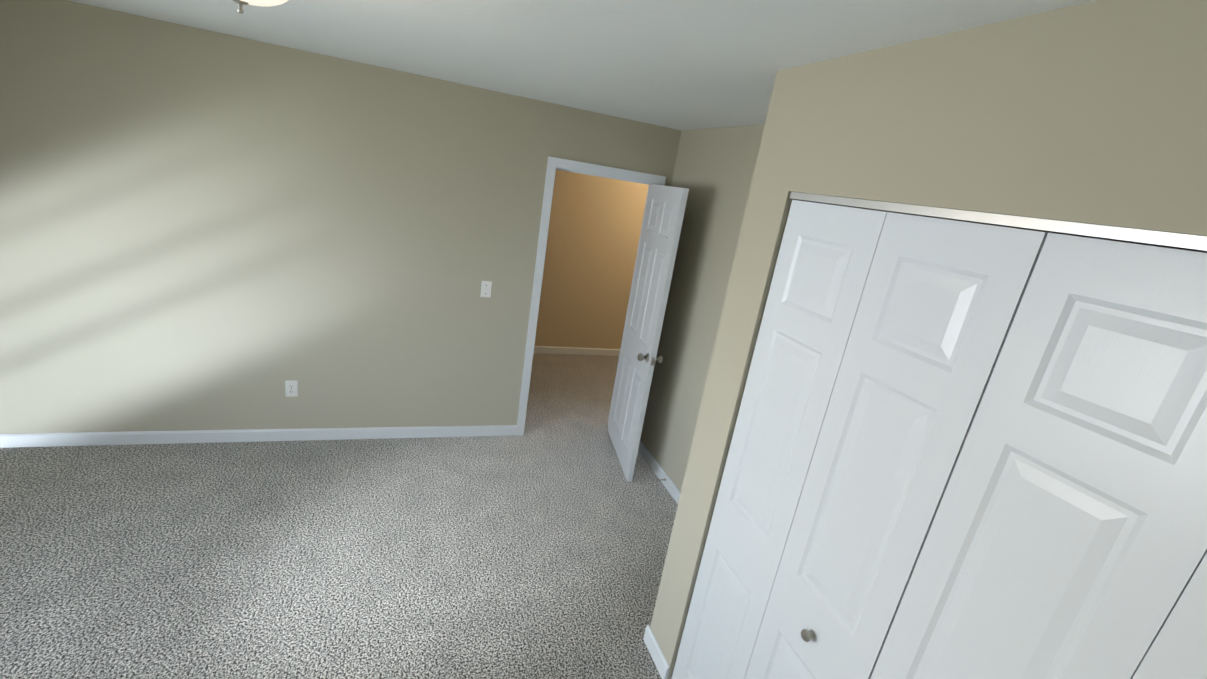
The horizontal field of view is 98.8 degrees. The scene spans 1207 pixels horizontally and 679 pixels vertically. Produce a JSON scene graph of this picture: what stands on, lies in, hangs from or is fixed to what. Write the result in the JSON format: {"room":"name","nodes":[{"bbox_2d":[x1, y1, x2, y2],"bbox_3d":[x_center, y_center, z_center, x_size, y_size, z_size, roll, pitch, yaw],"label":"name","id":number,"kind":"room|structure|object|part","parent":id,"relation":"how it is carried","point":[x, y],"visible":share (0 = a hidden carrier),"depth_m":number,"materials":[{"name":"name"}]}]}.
{"room":"empty bedroom","nodes":[
{"label":"empty bedroom","id":0,"kind":"room"},
{"bbox_2d":[0,353,677,678],"bbox_3d":[0.251,0.873,4.327,9.500,0.060,7.700,3,18,-21],"label":"floor","id":1,"kind":"structure","parent":0,"point":[538,549],"depth_m":2.63,"materials":[{"name":"carpet"}]},
{"bbox_2d":[0,0,680,433],"bbox_3d":[-0.559,-0.419,3.796,7.340,2.440,0.120,3,18,-21],"label":"wall","id":2,"kind":"structure","parent":0,"point":[206,230],"depth_m":3.11,"materials":[{"name":"paint"}]},
{"bbox_2d":[0,425,516,447],"bbox_3d":[-2.346,0.642,3.454,3.551,0.085,0.013,3,18,-21],"label":"baseboard","id":3,"kind":"structure","parent":2,"relation":"attached to","point":[8,440],"depth_m":3.42,"materials":[{"name":"white wood"}]},
{"bbox_2d":[285,380,297,396],"bbox_3d":[-2.075,0.327,3.442,0.070,0.115,0.008,3,18,-21],"label":"electrical outlet","id":4,"kind":"object","parent":2,"relation":"attached to","point":[291,388],"visible":1,"depth_m":3.44,"materials":[{"name":"white plastic"}]},
{"bbox_2d":[480,281,491,297],"bbox_3d":[-0.826,-0.353,3.646,0.070,0.115,0.016,3,18,-21],"label":"light switch","id":5,"kind":"object","parent":2,"relation":"attached to","point":[486,286],"visible":1,"depth_m":3.65,"materials":[{"name":"white plastic"}]},
{"bbox_2d":[516,156,665,435],"bbox_3d":[-0.141,-0.242,4.013,0.888,2.109,0.152,3,18,-21],"label":"door frame","id":6,"kind":"structure","parent":2,"relation":"attached to","point":[554,164],"depth_m":3.74,"materials":[{"name":"white wood"}]},
{"bbox_2d":[608,184,688,481],"bbox_3d":[0.275,-0.064,3.744,0.173,2.030,0.771,5,17,-12],"label":"bedroom door","id":7,"kind":"structure","parent":2,"relation":"in","point":[664,215],"depth_m":3.62,"materials":[{"name":"white wood"}]},
{"bbox_3d":[0.318,0.132,3.462,0.173,0.064,0.106,5,17,-12],"label":"knob","id":8,"kind":"part","parent":7,"relation":"part of","materials":[{"name":"silver metal"}]},
{"bbox_2d":[68,0,1096,129],"bbox_3d":[0.635,-1.500,3.603,9.500,0.080,7.700,3,18,-21],"label":"ceiling","id":9,"kind":"structure","parent":0,"point":[688,64],"depth_m":1.85,"materials":[{"name":"paint"}]},
{"bbox_2d":[232,0,287,13],"bbox_3d":[-0.885,-0.891,1.255,0.316,0.181,0.316,3,18,-21],"label":"ceiling light","id":10,"kind":"object","parent":9,"relation":"attached to","point":[262,3],"visible":1,"depth_m":1.28,"materials":[{"name":"white glass"}]},
{"bbox_3d":[-0.888,-0.872,1.261,0.250,0.082,0.250,3,18,-21],"label":"ceiling light glass","id":11,"kind":"part","parent":10,"relation":"part of","materials":[{"name":"white glass"}]},
{"bbox_2d":[534,170,648,348],"bbox_3d":[-0.113,-0.995,5.922,5.040,2.440,0.120,3,18,-21],"label":"wall","id":12,"kind":"structure","parent":0,"point":[595,226],"depth_m":5.86,"materials":[{"name":"paint"}]},
{"bbox_2d":[534,346,619,355],"bbox_3d":[-1.020,0.106,5.916,3.196,0.085,0.013,3,18,-21],"label":"baseboard","id":13,"kind":"structure","parent":12,"relation":"attached to","point":[574,350],"depth_m":6.16,"materials":[{"name":"white wood"}]},
{"bbox_2d":[640,124,1206,490],"bbox_3d":[1.069,0.280,2.370,0.120,2.440,3.926,3,18,-21],"label":"wall","id":14,"kind":"structure","parent":0,"point":[714,168],"depth_m":3.46,"materials":[{"name":"paint"}]},
{"bbox_2d":[638,440,680,503],"bbox_3d":[0.506,1.078,3.538,0.031,0.085,2.000,3,18,-21],"label":"baseboard","id":15,"kind":"structure","parent":14,"relation":"attached to","point":[658,470],"depth_m":3.80,"materials":[{"name":"white wood"}]},
{"bbox_2d":[650,0,1206,678],"bbox_3d":[1.001,0.567,1.391,0.681,2.440,1.806,3,18,-21],"label":"wall","id":16,"kind":"structure","parent":0,"point":[1092,112],"depth_m":1.10,"materials":[{"name":"paint"}]},
{"bbox_2d":[643,625,658,648],"bbox_3d":[0.505,1.385,2.531,0.663,0.085,0.013,3,18,-21],"label":"baseboard","id":17,"kind":"structure","parent":16,"relation":"attached to","point":[649,638],"depth_m":2.37,"materials":[{"name":"white wood"}]},
{"bbox_2d":[671,200,886,678],"bbox_3d":[0.520,0.575,1.780,0.030,2.030,0.371,3,18,-21],"label":"closet door","id":18,"kind":"structure","parent":16,"relation":"in","point":[823,264],"depth_m":1.67,"materials":[{"name":"white wood"}]},
{"bbox_2d":[745,212,1047,678],"bbox_3d":[0.625,0.695,1.442,0.063,2.030,0.371,3,18,-21],"label":"closet door","id":19,"kind":"structure","parent":16,"relation":"in","point":[939,303],"depth_m":1.29,"materials":[{"name":"white wood"}]},
{"bbox_3d":[0.587,0.848,1.484,0.033,0.033,0.033,3,18,-21],"label":"knob","id":20,"kind":"part","parent":19,"relation":"part of","materials":[{"name":"silver metal"}]},
{"bbox_2d":[790,192,1206,251],"bbox_3d":[0.870,-0.215,0.989,0.067,0.020,1.506,3,18,-21],"label":"track rail","id":21,"kind":"object","parent":16,"relation":"attached to","point":[1169,240],"visible":1,"depth_m":1.00,"materials":[{"name":"silver metal"}]},
{"bbox_2d":[870,233,1206,678],"bbox_3d":[0.747,0.817,1.109,0.063,2.030,0.371,3,18,-21],"label":"closet door","id":22,"kind":"structure","parent":16,"relation":"in","point":[1066,538],"depth_m":0.93,"materials":[{"name":"white wood"}]},
{"bbox_2d":[1132,553,1206,678],"bbox_3d":[0.884,0.938,0.783,0.030,2.030,0.371,3,18,-21],"label":"closet door","id":23,"kind":"structure","parent":16,"relation":"in","point":[1178,649],"depth_m":0.79,"materials":[{"name":"white wood"}]}
]}

